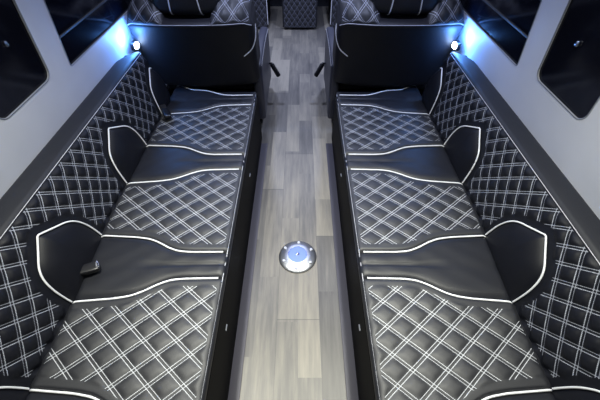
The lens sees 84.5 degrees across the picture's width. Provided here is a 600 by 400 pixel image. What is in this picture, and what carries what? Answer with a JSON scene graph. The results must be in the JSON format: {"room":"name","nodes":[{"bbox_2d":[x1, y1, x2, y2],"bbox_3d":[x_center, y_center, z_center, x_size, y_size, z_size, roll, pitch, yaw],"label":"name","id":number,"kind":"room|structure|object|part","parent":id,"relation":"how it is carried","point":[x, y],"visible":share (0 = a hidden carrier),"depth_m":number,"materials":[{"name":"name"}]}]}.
{"room":"vehicle interior","nodes":[
{"label":"vehicle interior","id":0,"kind":"room"},
{"bbox_2d":[0,0,168,198],"bbox_3d":[-0.956,-1.084,1.737,0.130,1.920,5.950,0,47,0],"label":"wall","id":1,"kind":"structure","parent":0,"point":[23,135],"depth_m":1.31,"materials":[{"name":"plastic"}]},
{"bbox_2d":[0,0,49,119],"bbox_3d":[-0.968,-0.619,0.924,0.094,0.773,0.366,0,47,0],"label":"window","id":2,"kind":"structure","parent":1,"relation":"in","point":[23,72],"depth_m":1.15,"materials":[{"name":"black glass"}]},
{"bbox_2d":[44,0,130,65],"bbox_3d":[-0.969,-1.562,1.813,0.097,0.798,1.984,0,47,0],"label":"window","id":3,"kind":"structure","parent":1,"relation":"in","point":[78,24],"depth_m":1.51,"materials":[{"name":"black glass"}]},
{"bbox_3d":[-0.996,-1.377,2.014,0.007,0.007,1.933,0,47,0],"label":"rail","id":4,"kind":"part","parent":3,"relation":"part of","materials":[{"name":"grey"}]},
{"bbox_2d":[130,40,139,50],"bbox_3d":[-0.966,-0.900,1.921,0.038,0.045,0.055,0,47,0],"label":"lamp","id":5,"kind":"object","parent":1,"relation":"attached to","point":[134,45],"visible":1,"depth_m":1.91,"materials":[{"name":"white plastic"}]},
{"bbox_2d":[239,6,346,399],"bbox_3d":[-0.031,-0.415,2.461,1.980,0.050,5.950,0,47,0],"label":"floor","id":6,"kind":"structure","parent":0,"point":[294,348],"depth_m":1.83,"materials":[{"name":"grey wood"}]},
{"bbox_2d":[0,52,261,399],"bbox_3d":[-0.652,0.229,1.358,0.734,0.692,2.707,0,47,0],"label":"bench","id":7,"kind":"object","parent":6,"relation":"on","point":[164,206],"visible":0.98,"depth_m":1.25,"materials":[{"name":"black leather"}]},
{"bbox_3d":[-0.867,0.191,1.164,0.108,0.330,2.500,0,47,0],"label":"quilted backrest","id":8,"kind":"part","parent":7,"relation":"part of","materials":[{"name":"leather"}]},
{"bbox_2d":[80,260,99,275],"bbox_3d":[-0.844,0.284,1.229,0.183,0.055,0.043,-22,51,-19],"label":"belt","id":9,"kind":"object","parent":7,"relation":"attached to","point":[92,267],"visible":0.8,"depth_m":1.23,"materials":[{"name":"black plastic"}]},
{"bbox_3d":[-0.562,0.474,1.097,0.552,0.052,0.461,0,47,0],"label":"quilted seat panel","id":10,"kind":"part","parent":7,"relation":"part of","materials":[{"name":"leather"}]},
{"bbox_2d":[159,104,171,117],"bbox_3d":[-0.818,-0.539,1.974,0.046,0.054,0.192,-23,51,-20],"label":"belt","id":11,"kind":"object","parent":7,"relation":"on","point":[166,113],"visible":0.98,"depth_m":1.93,"materials":[{"name":"black plastic"}]},
{"bbox_3d":[-0.572,0.038,1.500,0.572,0.052,0.494,0,47,0],"label":"quilted seat panel","id":12,"kind":"part","parent":7,"relation":"part of","materials":[{"name":"leather"}]},
{"bbox_3d":[-0.572,-0.406,1.910,0.572,0.052,0.484,0,47,0],"label":"quilted seat panel","id":13,"kind":"part","parent":7,"relation":"part of","materials":[{"name":"leather"}]},
{"bbox_3d":[-0.291,0.265,1.321,0.010,0.014,2.605,0,47,0],"label":"fascia trim","id":14,"kind":"part","parent":7,"relation":"part of","materials":[{"name":"black"}]},
{"bbox_3d":[-0.561,-0.682,2.186,0.530,0.042,0.070,0,47,0],"label":"panel","id":15,"kind":"part","parent":7,"relation":"part of","materials":[{"name":"white leather"}]},
{"bbox_2d":[127,0,279,121],"bbox_3d":[-0.582,-1.077,2.323,0.844,1.051,0.914,0,47,0],"label":"seat","id":16,"kind":"object","parent":6,"relation":"on","point":[210,45],"visible":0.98,"depth_m":1.94,"materials":[{"name":"black leather"}]},
{"bbox_3d":[-0.633,-0.978,2.059,0.722,0.519,0.362,0,47,0],"label":"seat","id":17,"kind":"part","parent":16,"relation":"part of","materials":[{"name":"black leather"}]},
{"bbox_2d":[167,83,253,88],"bbox_3d":[-0.633,-1.061,2.520,0.664,0.160,0.620,0,47,0],"label":"seat cushion","id":18,"kind":"object","parent":16,"relation":"on","point":[246,86],"depth_m":2.35,"materials":[{"name":"black leather"}]},
{"bbox_3d":[-0.641,-0.916,2.692,0.660,0.290,0.580,0,47,0],"label":"seat","id":19,"kind":"part","parent":16,"relation":"part of","materials":[{"name":"black leather"}]},
{"bbox_3d":[-0.209,-1.057,2.687,0.090,0.102,0.031,26,52,22],"label":"recline lever","id":20,"kind":"part","parent":16,"relation":"part of","materials":[{"name":"black plastic"}]},
{"bbox_2d":[228,143,267,399],"bbox_3d":[-0.269,0.649,1.439,0.049,0.004,2.900,0,47,0],"label":"trim","id":21,"kind":"structure","parent":6,"relation":"on","point":[240,342],"depth_m":1.62,"materials":[{"name":"grey metal"}]},
{"bbox_2d":[252,0,270,26],"bbox_3d":[-0.631,-2.635,3.767,0.500,1.035,0.742,0,47,0],"label":"seat","id":22,"kind":"object","parent":6,"relation":"on","point":[263,12],"visible":0.23,"depth_m":3.78,"materials":[{"name":"black leather"}]},
{"bbox_3d":[-0.631,-2.356,3.941,0.490,0.400,0.440,0,47,0],"label":"seat","id":23,"kind":"part","parent":22,"relation":"part of","materials":[{"name":"white"}]},
{"bbox_2d":[279,241,316,272],"bbox_3d":[-0.018,0.293,1.752,0.202,0.030,0.202,0,47,0],"label":"table mount","id":24,"kind":"object","parent":6,"relation":"on","point":[295,256],"visible":1,"depth_m":1.74,"materials":[{"name":"silver metal"}]},
{"bbox_2d":[282,0,317,27],"bbox_3d":[-0.013,-2.628,3.760,0.400,1.035,0.742,0,47,0],"label":"seat","id":25,"kind":"object","parent":6,"relation":"on","point":[296,13],"visible":1,"depth_m":3.77,"materials":[{"name":"black leather"}]},
{"bbox_2d":[328,0,338,26],"bbox_3d":[0.589,-2.635,3.767,0.500,1.035,0.742,0,47,0],"label":"seat","id":26,"kind":"object","parent":6,"relation":"on","point":[332,5],"visible":0.15,"depth_m":3.80,"materials":[{"name":"black leather"}]},
{"bbox_3d":[0.589,-2.356,3.941,0.490,0.400,0.440,0,47,0],"label":"seat","id":27,"kind":"part","parent":26,"relation":"part of","materials":[{"name":"white"}]},
{"bbox_2d":[326,143,358,399],"bbox_3d":[0.206,0.649,1.439,0.049,0.004,2.900,0,47,0],"label":"trim","id":28,"kind":"structure","parent":6,"relation":"on","point":[347,342],"depth_m":1.62,"materials":[{"name":"grey metal"}]},
{"bbox_2d":[314,0,463,118],"bbox_3d":[0.520,-1.077,2.323,0.844,1.051,0.914,0,47,0],"label":"seat","id":29,"kind":"object","parent":6,"relation":"on","point":[373,45],"visible":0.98,"depth_m":1.93,"materials":[{"name":"black leather"}]},
{"bbox_3d":[0.147,-1.057,2.687,0.090,0.102,0.031,-26,52,-22],"label":"recline lever","id":30,"kind":"part","parent":29,"relation":"part of","materials":[{"name":"black plastic"}]},
{"bbox_3d":[0.579,-0.916,2.692,0.660,0.290,0.580,0,47,0],"label":"seat","id":31,"kind":"part","parent":29,"relation":"part of","materials":[{"name":"black leather"}]},
{"bbox_2d":[339,83,425,88],"bbox_3d":[0.571,-1.061,2.520,0.664,0.160,0.620,0,47,0],"label":"seat cushion","id":32,"kind":"object","parent":29,"relation":"on","point":[341,86],"depth_m":2.35,"materials":[{"name":"black leather"}]},
{"bbox_3d":[0.571,-0.978,2.059,0.722,0.519,0.362,0,47,0],"label":"seat","id":33,"kind":"part","parent":29,"relation":"part of","materials":[{"name":"black leather"}]},
{"bbox_2d":[332,52,599,399],"bbox_3d":[0.590,0.229,1.358,0.734,0.692,2.707,0,47,0],"label":"bench","id":34,"kind":"object","parent":6,"relation":"on","point":[472,260],"visible":1,"depth_m":1.23,"materials":[{"name":"black leather"}]},
{"bbox_3d":[0.230,0.265,1.321,0.010,0.014,2.605,0,47,0],"label":"fascia trim","id":35,"kind":"part","parent":34,"relation":"part of","materials":[{"name":"black leather"}]},
{"bbox_3d":[0.499,-0.682,2.186,0.530,0.042,0.070,0,47,0],"label":"panel","id":36,"kind":"part","parent":34,"relation":"part of","materials":[{"name":"black leather"}]},
{"bbox_3d":[0.510,-0.406,1.910,0.572,0.052,0.484,0,47,0],"label":"quilted seat panel","id":37,"kind":"part","parent":34,"relation":"part of","materials":[{"name":"leather"}]},
{"bbox_3d":[0.510,0.038,1.500,0.572,0.052,0.494,0,47,0],"label":"quilted seat panel","id":38,"kind":"part","parent":34,"relation":"part of","materials":[{"name":"leather"}]},
{"bbox_3d":[0.500,0.474,1.097,0.552,0.052,0.461,0,47,0],"label":"quilted seat panel","id":39,"kind":"part","parent":34,"relation":"part of","materials":[{"name":"leather"}]},
{"bbox_3d":[0.805,0.191,1.164,0.108,0.330,2.500,0,47,0],"label":"quilted backrest","id":40,"kind":"part","parent":34,"relation":"part of","materials":[{"name":"leather"}]},
{"bbox_2d":[270,0,328,5],"bbox_3d":[-0.031,-3.287,3.774,1.980,1.920,0.050,0,47,0],"label":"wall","id":41,"kind":"structure","parent":0,"point":[272,2],"depth_m":4.43,"materials":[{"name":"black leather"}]},
{"bbox_2d":[424,0,599,218],"bbox_3d":[0.894,-1.084,1.737,0.130,1.920,5.950,0,47,0],"label":"wall","id":42,"kind":"structure","parent":0,"point":[573,144],"depth_m":1.27,"materials":[{"name":"plastic"}]},
{"bbox_2d":[452,40,461,50],"bbox_3d":[0.904,-0.900,1.921,0.038,0.045,0.055,0,47,0],"label":"lamp","id":43,"kind":"object","parent":42,"relation":"attached to","point":[456,45],"visible":1,"depth_m":1.91,"materials":[{"name":"white plastic"}]},
{"bbox_2d":[460,0,541,65],"bbox_3d":[0.907,-1.562,1.813,0.097,0.798,1.984,0,47,0],"label":"window","id":44,"kind":"structure","parent":42,"relation":"in","point":[508,24],"depth_m":1.51,"materials":[{"name":"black glass"}]},
{"bbox_3d":[0.934,-1.377,2.014,0.007,0.007,1.933,0,47,0],"label":"rail","id":45,"kind":"part","parent":44,"relation":"part of","materials":[{"name":"grey"}]},
{"bbox_2d":[537,0,599,119],"bbox_3d":[0.905,-0.619,0.924,0.094,0.773,0.366,0,47,0],"label":"window","id":46,"kind":"structure","parent":42,"relation":"in","point":[569,71],"depth_m":1.12,"materials":[{"name":"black glass"}]}
]}

